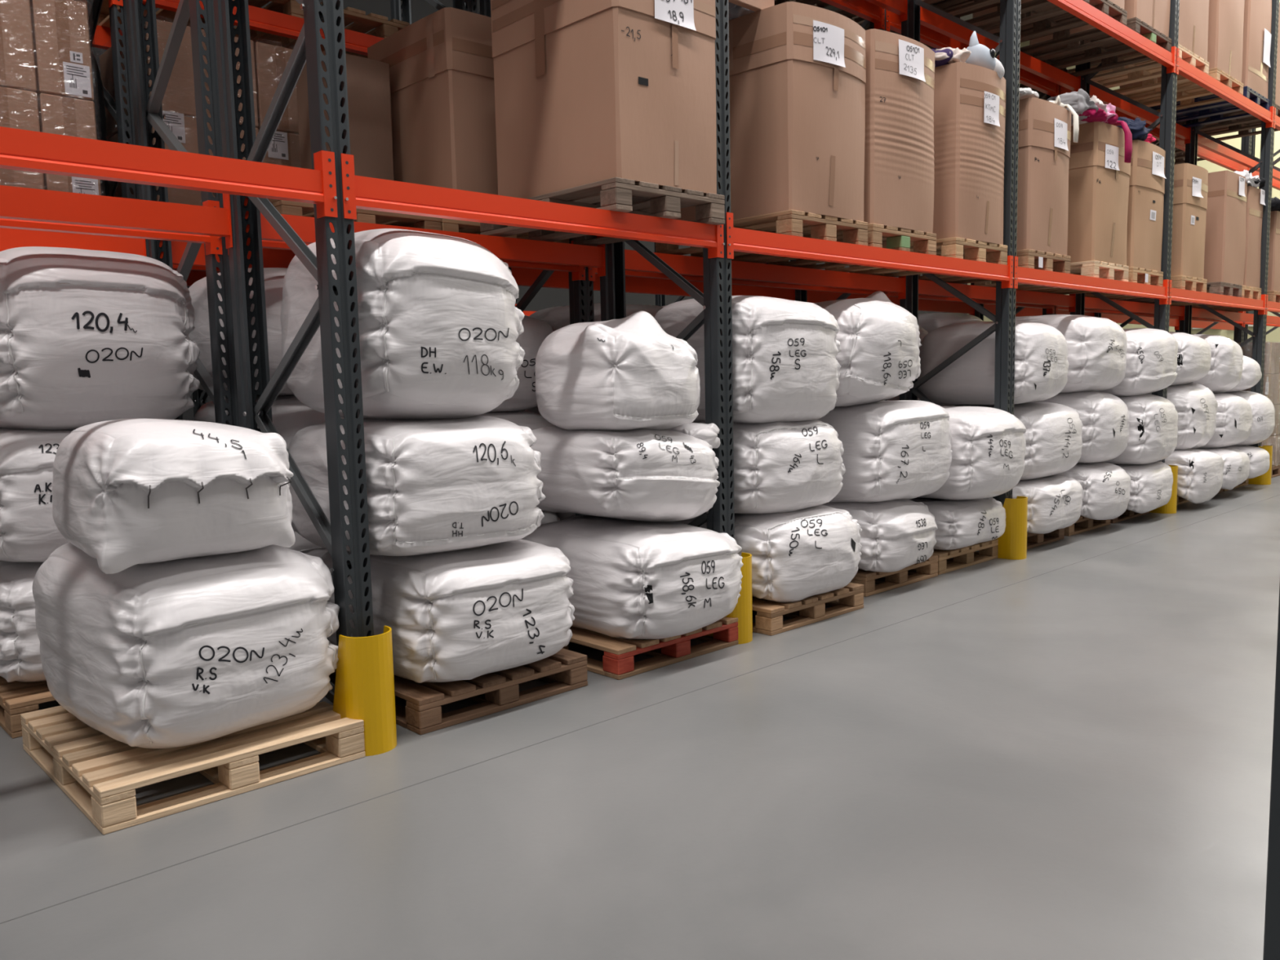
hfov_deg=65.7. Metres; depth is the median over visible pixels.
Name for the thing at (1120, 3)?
cardboard box
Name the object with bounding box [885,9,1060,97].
beam
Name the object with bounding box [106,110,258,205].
carton
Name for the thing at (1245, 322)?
beam
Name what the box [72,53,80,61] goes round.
print
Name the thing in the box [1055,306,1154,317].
beam
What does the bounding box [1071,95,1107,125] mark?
garment
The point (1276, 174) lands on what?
beam
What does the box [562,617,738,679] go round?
wooden pallet
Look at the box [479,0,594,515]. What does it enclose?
frame
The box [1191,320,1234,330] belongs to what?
beam
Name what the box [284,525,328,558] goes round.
bale
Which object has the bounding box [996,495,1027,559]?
guard
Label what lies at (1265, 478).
guard
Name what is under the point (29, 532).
bale
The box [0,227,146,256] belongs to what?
beam
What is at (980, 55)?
plush toy
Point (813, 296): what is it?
beam
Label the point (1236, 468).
bale
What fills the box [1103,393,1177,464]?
bale
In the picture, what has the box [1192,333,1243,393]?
bale
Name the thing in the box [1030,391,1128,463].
bale
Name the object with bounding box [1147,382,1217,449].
bale
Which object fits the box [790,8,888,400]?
frame
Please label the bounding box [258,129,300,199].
carton
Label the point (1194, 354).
bale
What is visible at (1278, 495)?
floor line
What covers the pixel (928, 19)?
beam
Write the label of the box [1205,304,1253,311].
wooden pallet
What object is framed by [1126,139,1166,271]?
cardboard box
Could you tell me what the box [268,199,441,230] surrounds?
wooden pallet
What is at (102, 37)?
beam
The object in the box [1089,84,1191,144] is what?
beam
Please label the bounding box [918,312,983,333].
bale
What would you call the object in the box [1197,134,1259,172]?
beam
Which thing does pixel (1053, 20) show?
wooden pallet
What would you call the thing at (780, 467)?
bale
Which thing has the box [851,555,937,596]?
wooden pallet
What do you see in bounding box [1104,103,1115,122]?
garment
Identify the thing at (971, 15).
ceiling
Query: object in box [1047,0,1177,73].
beam
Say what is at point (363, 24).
wooden pallet
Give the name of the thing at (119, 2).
beam
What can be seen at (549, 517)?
bale
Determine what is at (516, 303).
frame
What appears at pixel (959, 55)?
garment
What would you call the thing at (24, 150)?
beam
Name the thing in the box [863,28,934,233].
cardboard box
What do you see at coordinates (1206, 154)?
beam
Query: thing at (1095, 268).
wooden pallet
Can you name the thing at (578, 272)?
beam
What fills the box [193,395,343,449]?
bale
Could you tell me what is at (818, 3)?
wooden pallet
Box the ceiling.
[960,13,973,20]
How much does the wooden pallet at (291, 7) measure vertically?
0.125 m
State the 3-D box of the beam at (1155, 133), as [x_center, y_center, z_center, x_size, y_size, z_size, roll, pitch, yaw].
[4.729,-3.591,9.797,2.776,0.204,0.066,-7,8,-43]
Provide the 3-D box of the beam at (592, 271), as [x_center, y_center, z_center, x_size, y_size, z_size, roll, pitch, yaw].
[0.719,-1.262,6.144,2.776,0.204,0.066,-7,8,-43]
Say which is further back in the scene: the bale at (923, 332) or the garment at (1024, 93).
the bale at (923, 332)
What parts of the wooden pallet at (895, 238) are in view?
board, board, board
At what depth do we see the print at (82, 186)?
4.43 m
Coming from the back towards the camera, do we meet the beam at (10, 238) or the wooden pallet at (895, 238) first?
the wooden pallet at (895, 238)
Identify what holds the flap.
in the cardboard box at (797, 71)
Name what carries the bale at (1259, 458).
on the wooden pallet at (1245, 482)
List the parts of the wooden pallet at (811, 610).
board, board, board, board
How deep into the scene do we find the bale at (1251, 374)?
9.77 m
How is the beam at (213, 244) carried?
attached to the frame at (148, 112)
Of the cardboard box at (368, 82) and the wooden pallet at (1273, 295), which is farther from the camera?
the wooden pallet at (1273, 295)
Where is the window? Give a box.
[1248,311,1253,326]
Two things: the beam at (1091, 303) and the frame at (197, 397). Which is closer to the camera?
the frame at (197, 397)
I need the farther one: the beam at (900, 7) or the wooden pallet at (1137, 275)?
the wooden pallet at (1137, 275)
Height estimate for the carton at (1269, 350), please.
0.336 m
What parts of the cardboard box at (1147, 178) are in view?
printed panel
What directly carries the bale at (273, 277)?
on the bale at (290, 415)
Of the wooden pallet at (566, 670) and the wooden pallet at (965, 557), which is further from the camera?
the wooden pallet at (965, 557)
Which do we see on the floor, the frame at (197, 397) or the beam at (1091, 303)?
the frame at (197, 397)
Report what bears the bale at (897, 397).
on the bale
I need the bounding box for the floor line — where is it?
[0,494,1279,924]
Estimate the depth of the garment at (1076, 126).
6.79 m
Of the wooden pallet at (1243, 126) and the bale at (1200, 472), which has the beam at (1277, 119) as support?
the wooden pallet at (1243, 126)
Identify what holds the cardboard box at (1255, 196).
on the wooden pallet at (1250, 292)
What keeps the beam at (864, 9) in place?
attached to the frame at (580, 291)
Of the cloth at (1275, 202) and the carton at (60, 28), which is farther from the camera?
the cloth at (1275, 202)
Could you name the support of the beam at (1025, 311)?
attached to the frame at (978, 314)
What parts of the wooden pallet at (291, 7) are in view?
board, board, board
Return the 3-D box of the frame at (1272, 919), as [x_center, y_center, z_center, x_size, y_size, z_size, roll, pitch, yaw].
[1.367,-1.748,1.252,0.140,5.600,0.830,-7,8,-43]
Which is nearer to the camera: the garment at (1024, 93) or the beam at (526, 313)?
the garment at (1024, 93)
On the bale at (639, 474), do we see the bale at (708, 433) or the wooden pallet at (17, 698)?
the bale at (708, 433)
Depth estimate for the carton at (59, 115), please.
4.37 m
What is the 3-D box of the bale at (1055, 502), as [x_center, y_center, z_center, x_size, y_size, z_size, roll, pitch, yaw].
[2.648,0.150,7.203,0.906,0.375,0.930,-7,8,-43]
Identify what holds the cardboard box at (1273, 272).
on the wooden pallet at (1273, 295)
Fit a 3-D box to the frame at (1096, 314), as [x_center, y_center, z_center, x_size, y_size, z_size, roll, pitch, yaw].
[5.496,-2.824,11.124,0.140,5.600,0.830,-7,8,-43]
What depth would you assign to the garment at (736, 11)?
4.90 m
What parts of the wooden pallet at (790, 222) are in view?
board, board, board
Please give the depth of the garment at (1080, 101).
6.98 m
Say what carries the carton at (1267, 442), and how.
on the wooden pallet at (1275, 468)
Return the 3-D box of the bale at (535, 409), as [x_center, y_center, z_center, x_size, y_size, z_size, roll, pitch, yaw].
[-0.209,-0.247,5.992,0.865,0.532,0.876,-7,8,-43]
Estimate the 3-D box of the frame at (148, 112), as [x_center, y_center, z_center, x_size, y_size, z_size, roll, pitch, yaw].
[-1.930,-1.962,4.083,0.140,5.600,0.830,-7,8,-43]
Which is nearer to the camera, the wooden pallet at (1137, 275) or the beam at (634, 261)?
the beam at (634, 261)
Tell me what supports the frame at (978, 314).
on the floor
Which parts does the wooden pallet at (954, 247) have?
board, board, board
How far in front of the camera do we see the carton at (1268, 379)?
10.70 m
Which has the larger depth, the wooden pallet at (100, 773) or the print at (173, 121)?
the print at (173, 121)
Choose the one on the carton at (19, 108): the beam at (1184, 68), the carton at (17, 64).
the carton at (17, 64)
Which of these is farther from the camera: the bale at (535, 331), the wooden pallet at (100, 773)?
the bale at (535, 331)
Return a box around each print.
[66,65,88,94]
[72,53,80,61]
[75,179,94,193]
[163,113,182,140]
[271,133,285,157]
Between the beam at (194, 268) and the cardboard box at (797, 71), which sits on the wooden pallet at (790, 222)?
the cardboard box at (797, 71)
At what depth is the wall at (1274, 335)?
18.00 m
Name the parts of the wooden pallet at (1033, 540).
board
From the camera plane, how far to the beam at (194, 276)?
5.47 m
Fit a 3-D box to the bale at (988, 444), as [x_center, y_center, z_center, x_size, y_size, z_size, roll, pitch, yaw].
[1.927,-0.179,6.396,0.783,0.586,0.965,-7,8,-43]
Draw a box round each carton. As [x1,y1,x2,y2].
[0,0,36,91]
[0,86,44,189]
[29,0,93,101]
[37,93,101,195]
[99,18,258,138]
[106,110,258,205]
[253,41,298,134]
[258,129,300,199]
[1237,342,1275,373]
[1240,373,1274,404]
[1261,435,1271,446]
[1271,404,1279,435]
[1271,434,1279,466]
[1273,373,1279,404]
[1274,342,1279,373]
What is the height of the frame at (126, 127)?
5.600 m
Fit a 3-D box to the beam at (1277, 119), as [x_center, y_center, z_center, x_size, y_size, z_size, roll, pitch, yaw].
[7.416,-3.790,11.022,2.776,0.204,0.066,-7,8,-43]
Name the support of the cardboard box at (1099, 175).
on the wooden pallet at (1095, 268)
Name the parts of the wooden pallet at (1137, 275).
board, board, board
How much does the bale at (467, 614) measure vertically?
0.489 m
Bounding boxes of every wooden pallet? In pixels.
[0,675,55,738]
[20,701,365,835]
[97,0,303,44]
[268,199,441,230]
[271,1,409,57]
[328,648,587,734]
[404,217,569,244]
[480,177,724,246]
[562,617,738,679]
[655,209,867,262]
[745,222,936,269]
[751,582,863,635]
[774,0,851,15]
[824,236,1007,276]
[844,13,925,44]
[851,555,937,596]
[913,538,998,574]
[918,248,1071,284]
[920,0,1053,26]
[964,0,1127,54]
[973,260,1128,290]
[1019,17,1171,76]
[1019,84,1031,88]
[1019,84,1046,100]
[1026,528,1064,549]
[1029,266,1163,294]
[1064,515,1110,536]
[1066,43,1208,94]
[1084,275,1207,299]
[1110,509,1149,523]
[1112,67,1243,111]
[1116,281,1242,303]
[1149,85,1270,128]
[1169,284,1261,306]
[1174,149,1204,164]
[1177,495,1189,505]
[1178,103,1279,140]
[1191,290,1279,309]
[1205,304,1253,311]
[1222,478,1248,491]
[1271,464,1279,478]
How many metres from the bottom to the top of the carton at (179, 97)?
0.416 m
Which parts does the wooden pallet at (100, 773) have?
board, board, board, board, board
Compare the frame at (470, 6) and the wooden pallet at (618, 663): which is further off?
the frame at (470, 6)
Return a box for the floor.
[0,475,1279,959]
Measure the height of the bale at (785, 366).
0.629 m
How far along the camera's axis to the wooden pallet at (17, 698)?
3.58 m
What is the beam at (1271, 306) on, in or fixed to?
attached to the frame at (1265, 162)
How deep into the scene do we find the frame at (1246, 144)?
12.85 m
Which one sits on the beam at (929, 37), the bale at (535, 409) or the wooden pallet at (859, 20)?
the wooden pallet at (859, 20)
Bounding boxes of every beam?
[0,126,337,218]
[0,185,232,248]
[0,200,222,255]
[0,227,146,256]
[87,11,122,49]
[108,0,123,7]
[142,0,383,55]
[159,240,295,267]
[173,264,220,271]
[173,269,220,286]
[227,240,586,280]
[244,197,605,276]
[340,153,724,258]
[511,267,795,300]
[515,304,537,315]
[588,266,884,295]
[624,248,906,299]
[726,212,1013,288]
[807,290,974,315]
[819,0,885,29]
[865,0,907,22]
[884,292,1055,314]
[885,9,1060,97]
[918,280,1075,311]
[920,6,1080,91]
[983,303,1094,316]
[1013,256,1169,304]
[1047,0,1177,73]
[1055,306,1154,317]
[1059,85,1159,140]
[1084,297,1185,320]
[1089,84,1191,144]
[1101,313,1179,329]
[1168,280,1266,315]
[1169,311,1244,326]
[1174,136,1249,171]
[1176,48,1274,128]
[1191,307,1253,322]
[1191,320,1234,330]
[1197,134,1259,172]
[1244,311,1279,327]
[1249,168,1279,190]
[1266,294,1279,315]
[1266,315,1279,324]
[1272,168,1279,181]
[1273,106,1279,130]
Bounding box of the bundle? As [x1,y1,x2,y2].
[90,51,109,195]
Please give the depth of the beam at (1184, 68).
8.98 m
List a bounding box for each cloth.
[1253,177,1265,188]
[1271,196,1279,211]
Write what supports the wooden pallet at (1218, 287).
on the beam at (1175, 294)
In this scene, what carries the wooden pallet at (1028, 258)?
on the beam at (1022, 275)
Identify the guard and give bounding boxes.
[333,625,396,755]
[706,552,752,644]
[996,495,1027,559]
[1149,465,1177,513]
[1248,445,1272,484]
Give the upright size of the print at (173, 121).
0.110 m
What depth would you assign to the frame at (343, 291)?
3.33 m
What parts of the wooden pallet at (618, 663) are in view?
board, board, board, board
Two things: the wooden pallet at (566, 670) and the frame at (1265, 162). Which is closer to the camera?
the wooden pallet at (566, 670)
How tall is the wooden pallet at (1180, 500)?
0.125 m
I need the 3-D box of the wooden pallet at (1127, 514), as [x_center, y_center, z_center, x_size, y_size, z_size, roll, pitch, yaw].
[3.729,0.226,8.519,0.770,0.125,0.950,-7,8,-43]
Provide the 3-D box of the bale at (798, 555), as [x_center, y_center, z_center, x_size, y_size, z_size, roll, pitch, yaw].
[0.604,0.334,5.222,0.876,0.460,0.984,-6,8,-41]
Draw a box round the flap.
[728,0,774,11]
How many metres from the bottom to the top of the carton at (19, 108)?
0.496 m
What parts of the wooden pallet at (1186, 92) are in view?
board, board, board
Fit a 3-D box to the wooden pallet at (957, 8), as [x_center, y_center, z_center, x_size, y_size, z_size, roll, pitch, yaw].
[2.393,-3.375,6.906,0.770,0.125,0.950,-7,8,-43]
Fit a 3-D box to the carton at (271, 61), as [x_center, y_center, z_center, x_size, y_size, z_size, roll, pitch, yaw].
[-2.058,-1.999,5.274,0.239,0.416,0.722,-7,8,-43]
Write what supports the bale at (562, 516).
on the wooden pallet
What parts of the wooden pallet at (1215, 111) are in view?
board, board, board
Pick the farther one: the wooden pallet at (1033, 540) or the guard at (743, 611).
the wooden pallet at (1033, 540)
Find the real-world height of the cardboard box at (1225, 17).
1.000 m
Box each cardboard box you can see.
[296,50,393,180]
[367,7,497,195]
[490,0,716,198]
[674,1,866,221]
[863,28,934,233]
[881,62,1005,246]
[962,97,1071,256]
[972,0,1124,18]
[1029,0,1170,44]
[1066,121,1131,265]
[1090,0,1208,64]
[1120,0,1244,88]
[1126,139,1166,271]
[1170,163,1208,279]
[1203,170,1247,285]
[1241,0,1271,98]
[1243,186,1265,288]
[1266,210,1279,291]
[1275,2,1279,106]
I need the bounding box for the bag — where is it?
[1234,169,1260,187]
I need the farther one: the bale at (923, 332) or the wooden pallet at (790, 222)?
the bale at (923, 332)
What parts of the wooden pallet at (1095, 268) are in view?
board, board, board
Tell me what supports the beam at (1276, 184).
attached to the frame at (1246, 144)
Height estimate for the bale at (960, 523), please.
0.313 m
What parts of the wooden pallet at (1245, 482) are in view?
board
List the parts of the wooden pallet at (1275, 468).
board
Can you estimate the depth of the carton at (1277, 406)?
10.99 m
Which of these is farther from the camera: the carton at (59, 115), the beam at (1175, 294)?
the beam at (1175, 294)
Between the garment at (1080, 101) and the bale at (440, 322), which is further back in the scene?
the garment at (1080, 101)
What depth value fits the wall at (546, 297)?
13.59 m
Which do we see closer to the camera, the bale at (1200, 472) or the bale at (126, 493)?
the bale at (126, 493)
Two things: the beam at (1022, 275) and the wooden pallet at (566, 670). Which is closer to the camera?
the wooden pallet at (566, 670)
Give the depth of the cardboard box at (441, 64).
4.76 m
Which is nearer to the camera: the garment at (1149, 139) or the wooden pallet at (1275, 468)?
the garment at (1149, 139)
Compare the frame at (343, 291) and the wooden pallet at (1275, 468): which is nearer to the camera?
the frame at (343, 291)
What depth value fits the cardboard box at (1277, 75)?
10.16 m
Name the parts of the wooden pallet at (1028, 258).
board, board, board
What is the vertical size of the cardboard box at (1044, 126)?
0.976 m
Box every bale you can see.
[0,246,199,430]
[0,427,74,562]
[0,560,46,682]
[31,542,339,748]
[52,417,295,573]
[188,267,293,395]
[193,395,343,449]
[280,228,524,419]
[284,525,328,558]
[287,416,546,555]
[320,538,574,683]
[476,410,557,430]
[488,315,553,412]
[520,515,743,639]
[524,405,541,414]
[529,302,663,331]
[530,426,719,521]
[534,311,700,430]
[540,510,559,524]
[554,511,575,520]
[653,295,841,423]
[668,422,720,448]
[674,504,862,602]
[692,419,845,514]
[813,290,921,406]
[817,400,952,502]
[821,499,937,572]
[886,395,920,400]
[908,497,1006,550]
[917,320,1068,404]
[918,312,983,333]
[918,325,928,347]
[918,406,1026,499]
[931,400,959,406]
[951,401,1083,479]
[984,475,1082,533]
[1015,314,1127,392]
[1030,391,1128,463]
[1055,462,1130,519]
[1099,328,1177,395]
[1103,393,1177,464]
[1115,461,1173,513]
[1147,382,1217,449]
[1164,448,1224,503]
[1168,331,1211,386]
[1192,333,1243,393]
[1194,447,1249,489]
[1197,393,1253,448]
[1217,355,1262,393]
[1222,391,1275,445]
[1225,445,1269,478]
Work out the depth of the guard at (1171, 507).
8.39 m
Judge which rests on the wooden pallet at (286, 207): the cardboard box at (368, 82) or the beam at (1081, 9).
the cardboard box at (368, 82)
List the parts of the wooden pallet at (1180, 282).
board, board, board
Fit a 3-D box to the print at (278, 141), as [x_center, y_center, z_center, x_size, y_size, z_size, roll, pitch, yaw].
[-1.831,-1.693,5.013,0.078,0.110,0.001,-7,8,-43]
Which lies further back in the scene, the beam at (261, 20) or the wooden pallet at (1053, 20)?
the wooden pallet at (1053, 20)
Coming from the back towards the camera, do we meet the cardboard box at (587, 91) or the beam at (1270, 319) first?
the beam at (1270, 319)
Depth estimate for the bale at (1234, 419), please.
9.27 m
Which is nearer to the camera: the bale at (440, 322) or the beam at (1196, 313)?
the bale at (440, 322)
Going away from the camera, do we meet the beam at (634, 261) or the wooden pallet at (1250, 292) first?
the beam at (634, 261)
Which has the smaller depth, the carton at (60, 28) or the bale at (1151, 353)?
the carton at (60, 28)
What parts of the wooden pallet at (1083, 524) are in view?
board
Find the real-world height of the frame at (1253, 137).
5.600 m
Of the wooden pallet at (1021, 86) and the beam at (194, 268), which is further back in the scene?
the wooden pallet at (1021, 86)
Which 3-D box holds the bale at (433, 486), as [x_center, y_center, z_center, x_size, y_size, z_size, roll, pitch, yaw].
[-0.896,0.002,3.853,0.752,0.504,0.985,-7,8,-43]
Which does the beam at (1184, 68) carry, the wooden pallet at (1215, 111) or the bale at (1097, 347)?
the wooden pallet at (1215, 111)
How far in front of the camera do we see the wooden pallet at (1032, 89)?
9.31 m
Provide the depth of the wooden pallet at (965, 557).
6.29 m
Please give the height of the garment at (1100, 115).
0.354 m
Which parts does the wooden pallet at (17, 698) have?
board, board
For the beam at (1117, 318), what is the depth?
12.27 m
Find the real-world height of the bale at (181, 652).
0.619 m
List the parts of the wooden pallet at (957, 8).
board, board, board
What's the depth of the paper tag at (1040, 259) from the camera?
6.67 m
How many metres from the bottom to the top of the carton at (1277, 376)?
0.336 m
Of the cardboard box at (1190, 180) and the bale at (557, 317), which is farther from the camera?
the cardboard box at (1190, 180)
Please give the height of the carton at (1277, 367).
0.336 m
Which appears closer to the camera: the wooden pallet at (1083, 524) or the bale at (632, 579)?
the bale at (632, 579)
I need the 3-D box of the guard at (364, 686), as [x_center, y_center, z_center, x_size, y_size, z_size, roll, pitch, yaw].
[-0.930,0.703,3.354,0.170,0.400,0.211,-7,8,-43]
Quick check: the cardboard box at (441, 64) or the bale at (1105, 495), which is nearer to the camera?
the cardboard box at (441, 64)
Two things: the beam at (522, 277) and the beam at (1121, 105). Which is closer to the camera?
the beam at (522, 277)
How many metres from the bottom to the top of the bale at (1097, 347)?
0.590 m
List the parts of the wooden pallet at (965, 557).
board, board, board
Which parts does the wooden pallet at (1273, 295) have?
board, board, board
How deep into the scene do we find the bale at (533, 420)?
5.11 m
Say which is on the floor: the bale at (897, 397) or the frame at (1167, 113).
the frame at (1167, 113)
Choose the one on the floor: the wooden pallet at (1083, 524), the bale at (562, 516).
the wooden pallet at (1083, 524)
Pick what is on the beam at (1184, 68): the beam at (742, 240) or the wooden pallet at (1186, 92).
the wooden pallet at (1186, 92)
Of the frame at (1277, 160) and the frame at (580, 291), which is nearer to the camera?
the frame at (580, 291)
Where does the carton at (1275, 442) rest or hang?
on the wooden pallet at (1275, 468)
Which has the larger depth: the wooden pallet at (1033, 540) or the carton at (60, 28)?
the wooden pallet at (1033, 540)
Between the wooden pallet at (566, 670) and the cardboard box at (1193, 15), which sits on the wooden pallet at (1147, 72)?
the cardboard box at (1193, 15)
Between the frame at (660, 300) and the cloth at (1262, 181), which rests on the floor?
the frame at (660, 300)
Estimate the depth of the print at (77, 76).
4.38 m
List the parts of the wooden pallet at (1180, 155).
board, board, board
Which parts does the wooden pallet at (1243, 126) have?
board, board, board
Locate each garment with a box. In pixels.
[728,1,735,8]
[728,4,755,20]
[931,47,953,66]
[934,47,971,63]
[1018,88,1039,99]
[1046,88,1098,123]
[1048,95,1079,142]
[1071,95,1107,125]
[1078,107,1132,163]
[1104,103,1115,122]
[1115,116,1152,141]
[1143,133,1155,142]
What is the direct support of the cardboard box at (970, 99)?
on the wooden pallet at (954, 247)
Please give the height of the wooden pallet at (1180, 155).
0.125 m
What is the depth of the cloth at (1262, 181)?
9.89 m
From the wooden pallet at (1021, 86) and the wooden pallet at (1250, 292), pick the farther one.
the wooden pallet at (1250, 292)
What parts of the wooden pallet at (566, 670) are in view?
board, board, board, board, board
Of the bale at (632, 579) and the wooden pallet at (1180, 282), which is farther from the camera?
the wooden pallet at (1180, 282)
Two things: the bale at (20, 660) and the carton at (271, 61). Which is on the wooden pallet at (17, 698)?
the bale at (20, 660)
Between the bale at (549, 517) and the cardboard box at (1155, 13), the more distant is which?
the cardboard box at (1155, 13)
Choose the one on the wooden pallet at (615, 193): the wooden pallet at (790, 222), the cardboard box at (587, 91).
the cardboard box at (587, 91)
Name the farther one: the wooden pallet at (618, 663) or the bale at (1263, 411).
the bale at (1263, 411)
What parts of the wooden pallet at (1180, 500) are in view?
board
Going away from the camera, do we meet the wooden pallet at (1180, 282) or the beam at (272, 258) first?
the beam at (272, 258)
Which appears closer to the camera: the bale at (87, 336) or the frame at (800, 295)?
the bale at (87, 336)
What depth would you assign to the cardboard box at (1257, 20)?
9.62 m
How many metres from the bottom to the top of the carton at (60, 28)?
0.476 m
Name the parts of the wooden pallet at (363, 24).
board, board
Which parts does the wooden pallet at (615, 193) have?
board, board, board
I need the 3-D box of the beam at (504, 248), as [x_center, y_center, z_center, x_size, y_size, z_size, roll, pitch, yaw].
[-0.836,-1.058,4.403,1.845,0.204,0.066,-7,8,-43]
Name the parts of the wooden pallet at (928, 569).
board, board, board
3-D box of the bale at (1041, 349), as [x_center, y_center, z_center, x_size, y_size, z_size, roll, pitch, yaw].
[2.481,-0.829,7.014,0.785,0.583,0.951,-7,8,-43]
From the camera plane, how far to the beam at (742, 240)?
5.19 m
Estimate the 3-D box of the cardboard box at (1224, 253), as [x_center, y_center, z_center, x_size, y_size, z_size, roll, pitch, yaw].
[5.462,-2.438,9.858,0.670,1.036,0.876,-7,8,-43]
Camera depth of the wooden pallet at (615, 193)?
4.29 m
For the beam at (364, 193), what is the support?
attached to the frame at (343, 291)
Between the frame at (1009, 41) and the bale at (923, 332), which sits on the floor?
the frame at (1009, 41)
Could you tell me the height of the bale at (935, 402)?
0.552 m
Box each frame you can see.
[88,0,139,199]
[125,0,239,426]
[186,286,227,417]
[213,0,373,703]
[390,0,477,24]
[453,0,517,304]
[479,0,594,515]
[600,0,734,538]
[653,242,684,306]
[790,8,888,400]
[899,0,1020,506]
[970,85,1060,320]
[1070,0,1179,462]
[1093,139,1159,328]
[1175,128,1252,342]
[1179,0,1279,447]
[1243,128,1279,342]
[1262,585,1279,959]
[1265,133,1279,342]
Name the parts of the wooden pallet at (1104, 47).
board, board, board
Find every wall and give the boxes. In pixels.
[86,0,967,420]
[967,0,1279,342]
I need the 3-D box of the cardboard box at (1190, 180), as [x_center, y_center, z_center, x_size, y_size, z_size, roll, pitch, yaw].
[4.640,-2.301,9.072,0.593,0.956,0.904,-7,8,-43]
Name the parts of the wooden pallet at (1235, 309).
board, board, board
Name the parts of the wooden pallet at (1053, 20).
board, board, board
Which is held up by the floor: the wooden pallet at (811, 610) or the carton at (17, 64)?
the wooden pallet at (811, 610)
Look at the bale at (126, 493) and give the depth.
2.86 m
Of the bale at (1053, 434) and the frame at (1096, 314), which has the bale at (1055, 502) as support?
the bale at (1053, 434)
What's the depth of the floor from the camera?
2.82 m
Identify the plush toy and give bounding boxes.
[965,31,1004,78]
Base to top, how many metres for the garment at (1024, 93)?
0.085 m
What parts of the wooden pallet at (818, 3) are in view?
board, board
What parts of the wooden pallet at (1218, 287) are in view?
board, board, board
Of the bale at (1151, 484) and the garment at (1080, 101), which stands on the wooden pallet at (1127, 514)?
the bale at (1151, 484)
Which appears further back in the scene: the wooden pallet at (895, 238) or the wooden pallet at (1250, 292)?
the wooden pallet at (1250, 292)
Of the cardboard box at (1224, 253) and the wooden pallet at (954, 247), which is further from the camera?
the cardboard box at (1224, 253)
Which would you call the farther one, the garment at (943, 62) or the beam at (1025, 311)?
the beam at (1025, 311)
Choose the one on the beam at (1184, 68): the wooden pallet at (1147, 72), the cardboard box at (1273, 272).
the wooden pallet at (1147, 72)
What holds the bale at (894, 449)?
on the bale at (896, 535)
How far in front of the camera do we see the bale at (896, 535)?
5.46 m
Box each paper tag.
[1038,257,1043,267]
[1145,273,1148,282]
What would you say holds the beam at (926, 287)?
attached to the frame at (1167, 113)
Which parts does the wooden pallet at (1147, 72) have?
board, board, board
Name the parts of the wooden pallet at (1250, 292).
board, board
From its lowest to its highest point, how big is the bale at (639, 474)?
0.448 m
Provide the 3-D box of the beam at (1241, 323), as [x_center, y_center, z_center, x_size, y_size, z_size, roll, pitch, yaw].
[6.793,-1.967,11.903,2.776,0.204,0.066,-7,8,-43]
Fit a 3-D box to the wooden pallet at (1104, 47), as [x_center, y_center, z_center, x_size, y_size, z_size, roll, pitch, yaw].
[3.736,-3.531,8.180,0.770,0.125,0.950,-7,8,-43]
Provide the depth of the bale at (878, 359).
5.26 m
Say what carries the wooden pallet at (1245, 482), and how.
on the floor
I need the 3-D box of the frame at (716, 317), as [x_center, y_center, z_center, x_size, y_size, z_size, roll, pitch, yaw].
[0.085,-2.064,4.673,0.140,5.600,0.830,-7,8,-43]
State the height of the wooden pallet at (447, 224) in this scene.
0.125 m
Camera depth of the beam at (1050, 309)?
8.03 m
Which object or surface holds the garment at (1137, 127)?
on the cardboard box at (1147, 178)
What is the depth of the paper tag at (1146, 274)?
7.98 m

